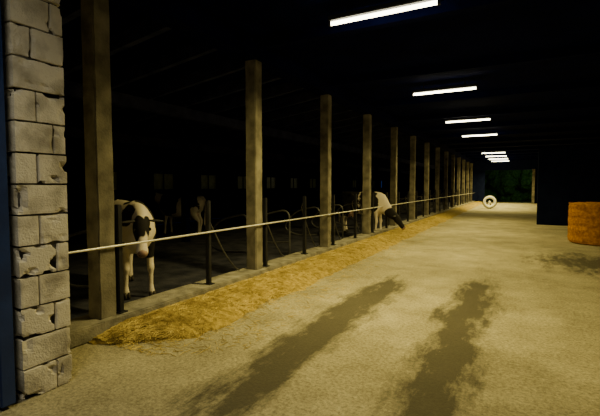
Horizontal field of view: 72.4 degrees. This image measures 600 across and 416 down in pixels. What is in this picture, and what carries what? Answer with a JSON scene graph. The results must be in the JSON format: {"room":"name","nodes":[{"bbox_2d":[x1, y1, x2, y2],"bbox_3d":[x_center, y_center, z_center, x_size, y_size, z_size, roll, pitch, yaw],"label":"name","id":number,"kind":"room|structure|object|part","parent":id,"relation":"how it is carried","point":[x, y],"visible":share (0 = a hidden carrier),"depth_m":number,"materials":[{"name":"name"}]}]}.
{"room":"farm building","nodes":[
{"label":"farm building","id":0,"kind":"room"},
{"bbox_2d":[1,0,71,399],"bbox_3d":[-6.745,-0.761,5.791,10.608,4.300,0.410,2,3,28],"label":"wall","id":1,"kind":"structure","parent":0,"point":[32,41],"depth_m":3.28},
{"bbox_2d":[61,1,338,154],"bbox_3d":[1.860,-3.220,22.691,9.700,1.400,50.000,2,3,28],"label":"ceiling","id":2,"kind":"structure","parent":0,"point":[121,18],"depth_m":8.10,"materials":[{"name":"black"}]},
{"bbox_2d":[57,0,466,175],"bbox_3d":[3.254,-3.193,25.467,9.540,1.529,43.800,2,3,28],"label":"rafters","id":3,"kind":"object","parent":2,"relation":"attached to","point":[302,131],"visible":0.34,"depth_m":12.29,"materials":[{"name":"brown wood"}]},
{"bbox_2d":[109,0,474,163],"bbox_3d":[7.599,-3.658,23.109,0.320,0.330,43.800,2,3,28],"label":"beam","id":4,"kind":"structure","parent":2,"relation":"attached to","point":[185,17],"depth_m":7.07,"materials":[{"name":"brown wood"}]},
{"bbox_2d":[328,0,440,26],"bbox_3d":[1.113,-2.770,5.617,1.560,0.270,0.120,2,3,28],"label":"lamp","id":5,"kind":"object","parent":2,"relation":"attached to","point":[402,5],"visible":1,"depth_m":5.60,"materials":[{"name":"beige plastic"}]},
{"bbox_2d":[412,79,477,95],"bbox_3d":[3.594,-3.018,10.238,1.560,0.270,0.120,2,3,28],"label":"lamp","id":6,"kind":"object","parent":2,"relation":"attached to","point":[423,91],"visible":1,"depth_m":10.19,"materials":[{"name":"beige plastic"}]},
{"bbox_2d":[445,116,490,122],"bbox_3d":[6.075,-3.265,14.858,1.560,0.270,0.120,2,3,28],"label":"lamp","id":7,"kind":"object","parent":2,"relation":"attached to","point":[482,118],"visible":0.9,"depth_m":14.82,"materials":[{"name":"beige plastic"}]},
{"bbox_2d":[461,130,497,136],"bbox_3d":[8.390,-3.497,19.170,1.560,0.270,0.120,2,3,28],"label":"lamp","id":8,"kind":"object","parent":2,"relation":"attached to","point":[492,133],"visible":1,"depth_m":19.11,"materials":[{"name":"beige plastic"}]},
{"bbox_2d":[482,151,505,153],"bbox_3d":[13.824,-4.040,29.290,1.560,0.270,0.120,2,3,28],"label":"lamp","id":9,"kind":"object","parent":2,"relation":"attached to","point":[493,151],"visible":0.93,"depth_m":29.19,"materials":[{"name":"beige plastic"}]},
{"bbox_2d":[485,155,506,156],"bbox_3d":[15.573,-4.214,32.547,1.560,0.270,0.120,2,3,28],"label":"lamp","id":10,"kind":"object","parent":2,"relation":"attached to","point":[485,155],"visible":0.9,"depth_m":32.59,"materials":[{"name":"beige plastic"}]},
{"bbox_2d":[61,150,381,233],"bbox_3d":[-2.525,-1.199,25.154,0.250,3.100,50.000,2,3,28],"label":"wall","id":11,"kind":"structure","parent":0,"point":[136,177],"depth_m":20.18,"materials":[{"name":"black"}]},
{"bbox_2d":[113,171,118,190],"bbox_3d":[-7.553,-1.046,15.761,0.080,0.800,1.300,2,3,28],"label":"window","id":12,"kind":"structure","parent":11,"relation":"in","point":[115,173],"depth_m":16.25,"materials":[{"name":"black glass"}]},
{"bbox_2d":[154,172,174,190],"bbox_3d":[-6.135,-1.187,18.401,0.080,0.800,1.300,2,3,28],"label":"window","id":13,"kind":"structure","parent":11,"relation":"in","point":[162,181],"depth_m":18.41,"materials":[{"name":"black glass"}]},
{"bbox_2d":[201,174,216,189],"bbox_3d":[-4.718,-1.329,21.041,0.080,0.800,1.300,2,3,28],"label":"window","id":14,"kind":"structure","parent":11,"relation":"in","point":[208,181],"depth_m":21.02,"materials":[{"name":"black glass"}]},
{"bbox_2d":[238,175,245,189],"bbox_3d":[-3.300,-1.470,23.681,0.080,0.800,1.300,2,3,28],"label":"window","id":15,"kind":"structure","parent":11,"relation":"in","point":[241,179],"depth_m":23.57,"materials":[{"name":"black glass"}]},
{"bbox_2d":[267,176,276,188],"bbox_3d":[-1.883,-1.612,26.321,0.080,0.800,1.300,2,3,28],"label":"window","id":16,"kind":"structure","parent":11,"relation":"in","point":[271,181],"depth_m":26.41,"materials":[{"name":"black glass"}]},
{"bbox_2d":[291,177,297,188],"bbox_3d":[-0.465,-1.754,28.961,0.080,0.800,1.300,2,3,28],"label":"window","id":17,"kind":"structure","parent":11,"relation":"in","point":[294,181],"depth_m":29.09,"materials":[{"name":"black glass"}]},
{"bbox_2d":[310,178,316,188],"bbox_3d":[0.953,-1.895,31.601,0.080,0.800,1.300,2,3,28],"label":"window","id":18,"kind":"structure","parent":11,"relation":"in","point":[313,181],"depth_m":31.77,"materials":[{"name":"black glass"}]},
{"bbox_2d":[353,180,356,187],"bbox_3d":[5.206,-2.320,39.522,0.080,0.800,1.300,2,3,28],"label":"window","id":19,"kind":"structure","parent":11,"relation":"in","point":[354,181],"depth_m":39.76,"materials":[{"name":"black glass"}]},
{"bbox_2d":[0,201,599,415],"bbox_3d":[5.974,0.662,21.259,18.500,0.200,51.000,2,3,28],"label":"floor","id":20,"kind":"structure","parent":0,"point":[496,312],"depth_m":4.58,"materials":[{"name":"concrete"}]},
{"bbox_2d":[0,0,15,407],"bbox_3d":[-2.245,-0.428,3.032,0.080,3.870,0.105,2,3,28],"label":"stile","id":21,"kind":"object","parent":20,"relation":"on","point":[7,360],"visible":1,"depth_m":3.07,"materials":[{"name":"blue metal"}]},
{"bbox_2d":[81,0,115,319],"bbox_3d":[-2.324,-0.525,4.743,0.229,3.940,0.229,2,3,28],"label":"concrete pillar","id":22,"kind":"structure","parent":20,"relation":"on","point":[95,30],"depth_m":4.67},
{"bbox_2d":[114,199,162,298],"bbox_3d":[-2.661,0.613,6.493,0.722,1.500,2.276,-2,4,-34],"label":"cow","id":23,"kind":"object","parent":20,"relation":"on","point":[138,221],"visible":0.65,"depth_m":6.03},
{"bbox_2d":[142,191,205,235],"bbox_3d":[-4.410,0.176,14.312,2.348,1.533,0.674,0,3,6],"label":"cow","id":24,"kind":"object","parent":20,"relation":"on","point":[170,206],"visible":0.84,"depth_m":14.10},
{"bbox_2d":[211,214,246,252],"bbox_3d":[-1.453,0.682,8.214,1.083,1.158,0.044,2,3,28],"label":"divider","id":25,"kind":"object","parent":20,"relation":"on","point":[237,215],"visible":0.55,"depth_m":8.17,"materials":[{"name":"metal"}]},
{"bbox_2d":[245,59,261,269],"bbox_3d":[-0.841,-0.673,7.506,0.231,3.940,0.228,2,3,28],"label":"concrete pillar","id":26,"kind":"structure","parent":20,"relation":"on","point":[253,68],"depth_m":7.42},
{"bbox_2d":[67,201,474,348],"bbox_3d":[7.605,0.362,23.315,0.420,0.180,43.710,2,3,28],"label":"curb","id":27,"kind":"object","parent":20,"relation":"on","point":[83,329],"visible":0.57,"depth_m":5.92,"materials":[{"name":"concrete"}]},
{"bbox_2d":[114,204,127,313],"bbox_3d":[-2.166,0.607,4.920,0.130,1.299,0.105,2,3,28],"label":"fence post","id":28,"kind":"object","parent":27,"relation":"on","point":[118,207],"depth_m":4.89,"materials":[{"name":"black metal"}]},
{"bbox_2d":[204,200,214,284],"bbox_3d":[-1.410,0.531,6.328,0.130,1.299,0.105,2,3,28],"label":"fence post","id":29,"kind":"object","parent":27,"relation":"on","point":[207,202],"depth_m":6.30,"materials":[{"name":"black metal"}]},
{"bbox_2d":[262,198,269,266],"bbox_3d":[-0.654,0.456,7.736,0.130,1.299,0.105,2,3,28],"label":"fence post","id":30,"kind":"object","parent":27,"relation":"on","point":[265,253],"depth_m":7.70,"materials":[{"name":"black metal"}]},
{"bbox_2d":[68,193,470,253],"bbox_3d":[7.707,-0.541,23.161,0.027,0.027,43.700,2,3,28],"label":"fence rail","id":31,"kind":"object","parent":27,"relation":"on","point":[152,240],"visible":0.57,"depth_m":5.99,"materials":[{"name":"silver metal"}]},
{"bbox_2d":[211,224,239,269],"bbox_3d":[-1.324,0.589,6.891,0.125,1.141,1.129,1,3,18],"label":"bar","id":32,"kind":"object","parent":31,"relation":"attached to","point":[211,224],"visible":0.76,"depth_m":6.92,"materials":[{"name":"metal"}]},
{"bbox_3d":[7.707,-0.541,23.161,0.027,0.027,43.700,2,3,28],"label":"rail","id":33,"kind":"part","parent":31,"relation":"part of","materials":[{"name":"silver metal"}]},
{"bbox_2d":[262,207,284,256],"bbox_3d":[-0.568,0.513,8.299,0.125,1.141,1.129,1,3,18],"label":"bar","id":34,"kind":"object","parent":31,"relation":"attached to","point":[262,207],"visible":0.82,"depth_m":8.33,"materials":[{"name":"metal"}]},
{"bbox_2d":[301,196,307,253],"bbox_3d":[0.102,0.380,9.144,0.130,1.299,0.105,2,3,28],"label":"fence post","id":35,"kind":"object","parent":27,"relation":"on","point":[304,197],"depth_m":9.11,"materials":[{"name":"black metal"}]},
{"bbox_2d":[331,195,335,244],"bbox_3d":[0.858,0.305,10.552,0.130,1.299,0.105,2,3,28],"label":"fence post","id":36,"kind":"object","parent":27,"relation":"on","point":[333,196],"depth_m":10.52,"materials":[{"name":"black metal"}]},
{"bbox_2d":[353,194,357,237],"bbox_3d":[1.615,0.229,11.960,0.130,1.299,0.105,2,3,28],"label":"fence post","id":37,"kind":"object","parent":27,"relation":"on","point":[355,195],"depth_m":11.93,"materials":[{"name":"black metal"}]},
{"bbox_2d":[371,193,374,232],"bbox_3d":[2.371,0.154,13.368,0.130,1.299,0.105,2,3,28],"label":"fence post","id":38,"kind":"object","parent":27,"relation":"on","point":[372,198],"depth_m":13.34,"materials":[{"name":"black metal"}]},
{"bbox_2d":[385,192,387,227],"bbox_3d":[3.127,0.078,14.776,0.130,1.299,0.105,2,3,28],"label":"fence post","id":39,"kind":"object","parent":27,"relation":"on","point":[386,218],"depth_m":14.76,"materials":[{"name":"black metal"}]},
{"bbox_2d":[397,192,399,214],"bbox_3d":[3.883,0.003,16.184,0.130,1.299,0.105,2,3,28],"label":"fence post","id":40,"kind":"object","parent":27,"relation":"on","point":[398,193],"depth_m":16.14,"materials":[{"name":"black metal"}]},
{"bbox_2d":[407,191,408,221],"bbox_3d":[4.639,-0.073,17.592,0.130,1.299,0.105,2,3,28],"label":"fence post","id":41,"kind":"object","parent":27,"relation":"on","point":[407,191],"depth_m":17.56,"materials":[{"name":"black metal"}]},
{"bbox_2d":[415,191,417,218],"bbox_3d":[5.395,-0.148,19.000,0.130,1.299,0.105,2,3,28],"label":"fence post","id":42,"kind":"object","parent":27,"relation":"on","point":[416,191],"depth_m":18.98,"materials":[{"name":"black metal"}]},
{"bbox_2d":[422,190,424,216],"bbox_3d":[6.151,-0.224,20.409,0.130,1.299,0.105,2,3,28],"label":"fence post","id":43,"kind":"object","parent":27,"relation":"on","point":[423,190],"depth_m":20.37,"materials":[{"name":"black metal"}]},
{"bbox_2d":[429,190,430,214],"bbox_3d":[6.907,-0.299,21.817,0.130,1.299,0.105,2,3,28],"label":"fence post","id":44,"kind":"object","parent":27,"relation":"on","point":[429,190],"depth_m":21.78,"materials":[{"name":"black metal"}]},
{"bbox_2d":[434,190,435,212],"bbox_3d":[7.663,-0.375,23.225,0.130,1.299,0.105,2,3,28],"label":"fence post","id":45,"kind":"object","parent":27,"relation":"on","point":[435,190],"depth_m":23.19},
{"bbox_2d":[439,190,440,210],"bbox_3d":[8.419,-0.450,24.633,0.130,1.299,0.105,2,3,28],"label":"fence post","id":46,"kind":"object","parent":27,"relation":"on","point":[440,190],"depth_m":24.61,"materials":[{"name":"black metal"}]},
{"bbox_2d":[262,210,290,253],"bbox_3d":[-0.697,0.607,9.622,1.083,1.158,0.044,2,3,28],"label":"divider","id":47,"kind":"object","parent":20,"relation":"on","point":[287,212],"visible":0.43,"depth_m":9.39,"materials":[{"name":"metal"}]},
{"bbox_2d":[89,201,482,355],"bbox_3d":[8.534,0.393,22.852,1.635,0.175,42.750,2,3,28],"label":"straw feed","id":48,"kind":"object","parent":20,"relation":"on","point":[219,308],"visible":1,"depth_m":5.88,"materials":[{"name":"yellow plant"}]},
{"bbox_2d":[285,207,319,245],"bbox_3d":[0.059,0.531,11.030,1.083,1.158,0.044,2,3,28],"label":"divider","id":49,"kind":"object","parent":20,"relation":"on","point":[308,207],"visible":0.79,"depth_m":10.94,"materials":[{"name":"metal"}]},
{"bbox_2d":[301,203,316,246],"bbox_3d":[0.188,0.438,9.707,0.125,1.141,1.129,1,3,18],"label":"bar","id":50,"kind":"object","parent":20,"relation":"on","point":[302,203],"visible":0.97,"depth_m":9.72,"materials":[{"name":"metal"}]},
{"bbox_2d":[320,94,331,246],"bbox_3d":[0.642,-0.821,10.269,0.230,3.940,0.227,2,3,28],"label":"concrete pillar","id":51,"kind":"structure","parent":20,"relation":"on","point":[325,100],"depth_m":10.18,"materials":[{"name":"grey concrete"}]},
{"bbox_2d":[311,204,343,238],"bbox_3d":[0.815,0.456,12.438,1.083,1.158,0.044,2,3,28],"label":"divider","id":52,"kind":"object","parent":20,"relation":"on","point":[342,228],"visible":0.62,"depth_m":12.20,"materials":[{"name":"metal"}]},
{"bbox_2d":[335,202,361,232],"bbox_3d":[1.571,0.380,13.847,1.083,1.158,0.044,2,3,28],"label":"divider","id":53,"kind":"object","parent":20,"relation":"on","point":[360,224],"visible":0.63,"depth_m":13.63,"materials":[{"name":"metal"}]},
{"bbox_2d":[362,114,371,233],"bbox_3d":[2.126,-0.969,13.034,0.230,3.940,0.230,2,3,28],"label":"concrete pillar","id":54,"kind":"structure","parent":20,"relation":"on","point":[367,118],"depth_m":12.94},
{"bbox_2d":[338,191,405,232],"bbox_3d":[2.514,0.172,14.557,2.484,1.517,0.742,1,3,26],"label":"cow","id":55,"kind":"object","parent":20,"relation":"on","point":[347,197],"visible":0.75,"depth_m":14.31},
{"bbox_2d":[390,127,397,225],"bbox_3d":[3.611,-1.118,15.796,0.229,3.940,0.229,2,3,28],"label":"concrete pillar","id":56,"kind":"structure","parent":20,"relation":"on","point":[394,130],"depth_m":15.69,"materials":[{"name":"grey concrete"}]},
{"bbox_2d":[409,136,415,219],"bbox_3d":[5.095,-1.266,18.559,0.229,3.940,0.229,2,3,28],"label":"concrete pillar","id":57,"kind":"structure","parent":20,"relation":"on","point":[412,138],"depth_m":18.46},
{"bbox_2d":[415,168,416,197],"bbox_3d":[11.339,-2.262,40.129,0.180,3.620,0.180,2,3,28],"label":"timber post","id":58,"kind":"object","parent":20,"relation":"on","point":[416,168],"visible":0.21,"depth_m":40.02,"materials":[{"name":"brown wood"}]},
{"bbox_2d":[424,142,429,214],"bbox_3d":[6.578,-1.414,21.323,0.227,3.940,0.230,2,3,28],"label":"concrete pillar","id":59,"kind":"structure","parent":20,"relation":"on","point":[427,144],"depth_m":21.22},
{"bbox_2d":[435,147,439,211],"bbox_3d":[8.063,-1.562,24.086,0.231,3.940,0.231,2,3,28],"label":"concrete pillar","id":60,"kind":"structure","parent":20,"relation":"on","point":[437,153],"depth_m":23.98,"materials":[{"name":"grey concrete"}]},
{"bbox_2d":[443,151,447,208],"bbox_3d":[9.545,-1.710,26.850,0.230,3.940,0.229,2,3,28],"label":"concrete pillar","id":61,"kind":"structure","parent":20,"relation":"on","point":[446,152],"depth_m":26.74,"materials":[{"name":"grey concrete"}]},
{"bbox_2d":[450,155,454,206],"bbox_3d":[11.029,-1.859,29.613,0.230,3.940,0.229,2,3,28],"label":"concrete pillar","id":62,"kind":"structure","parent":20,"relation":"on","point":[452,156],"depth_m":29.50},
{"bbox_2d":[456,157,460,204],"bbox_3d":[12.514,-2.007,32.377,0.229,3.940,0.230,2,3,28],"label":"concrete pillar","id":63,"kind":"structure","parent":20,"relation":"on","point":[458,158],"depth_m":32.26,"materials":[{"name":"grey concrete"}]},
{"bbox_2d":[461,160,464,203],"bbox_3d":[13.998,-2.155,35.139,0.230,3.940,0.229,2,3,28],"label":"concrete pillar","id":64,"kind":"structure","parent":20,"relation":"on","point":[463,161],"depth_m":35.03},
{"bbox_2d":[466,162,468,201],"bbox_3d":[15.481,-2.303,37.902,0.228,3.940,0.231,2,3,28],"label":"concrete pillar","id":65,"kind":"structure","parent":20,"relation":"on","point":[467,163],"depth_m":37.79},
{"bbox_2d":[470,163,472,200],"bbox_3d":[16.966,-2.451,40.666,0.230,3.940,0.230,2,3,28],"label":"concrete pillar","id":66,"kind":"structure","parent":20,"relation":"on","point":[471,164],"depth_m":40.54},
{"bbox_2d":[482,195,496,208],"bbox_3d":[14.304,-0.457,30.929,1.000,1.000,0.320,1,3,23],"label":"wheel","id":67,"kind":"object","parent":20,"relation":"on","point":[493,205],"visible":1,"depth_m":30.85,"materials":[{"name":"rubber"}]},
{"bbox_2d":[567,202,599,245],"bbox_3d":[8.961,0.438,12.141,1.760,1.225,1.756,0,3,-2],"label":"hay bale","id":68,"kind":"object","parent":20,"relation":"on","point":[583,222],"visible":1,"depth_m":11.81,"materials":[{"name":"plant"}]},
{"bbox_2d":[188,0,599,159],"bbox_3d":[10.012,-3.635,18.292,8.800,0.100,50.000,2,3,28],"label":"ceiling","id":69,"kind":"structure","parent":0,"point":[533,25],"depth_m":7.94,"materials":[{"name":"brown wood"}]},
{"bbox_2d":[258,0,599,160],"bbox_3d":[11.268,-3.631,20.469,8.640,0.180,40.980,2,3,28],"label":"ceiling beams","id":70,"kind":"structure","parent":69,"relation":"attached to","point":[447,7],"depth_m":10.09,"materials":[{"name":"black"}]},
{"bbox_2d":[382,160,537,203],"bbox_3d":[17.622,-2.798,42.828,18.500,4.400,0.300,2,3,28],"label":"wall","id":71,"kind":"structure","parent":0,"point":[478,176],"depth_m":42.81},
{"bbox_2d":[531,169,534,203],"bbox_3d":[22.702,-2.114,39.882,0.230,3.350,0.350,2,3,28],"label":"door frame","id":72,"kind":"structure","parent":71,"relation":"attached to","point":[533,170],"depth_m":39.73,"materials":[{"name":"wood"}]},
{"bbox_2d":[536,146,599,225],"bbox_3d":[12.171,-0.897,17.194,3.820,3.350,0.250,2,3,28],"label":"wall partition","id":73,"kind":"structure","parent":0,"point":[565,174],"depth_m":17.53,"materials":[{"name":"black"}]},
{"label":"outside","id":74,"kind":"structure","parent":0,"visible":0},
{"bbox_2d":[419,201,530,202],"bbox_3d":[29.062,-1.065,54.221,40.000,0.220,29.000,2,3,28],"label":"ground","id":75,"kind":"structure","parent":74,"point":[419,201],"depth_m":45.86,"materials":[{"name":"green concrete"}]},
{"bbox_2d":[485,170,531,201],"bbox_3d":[24.012,-3.881,47.068,16.344,6.170,4.395,2,3,28],"label":"hedge","id":76,"kind":"object","parent":75,"relation":"on","point":[504,185],"visible":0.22,"depth_m":45.92,"materials":[{"name":"green plant"}]}
]}

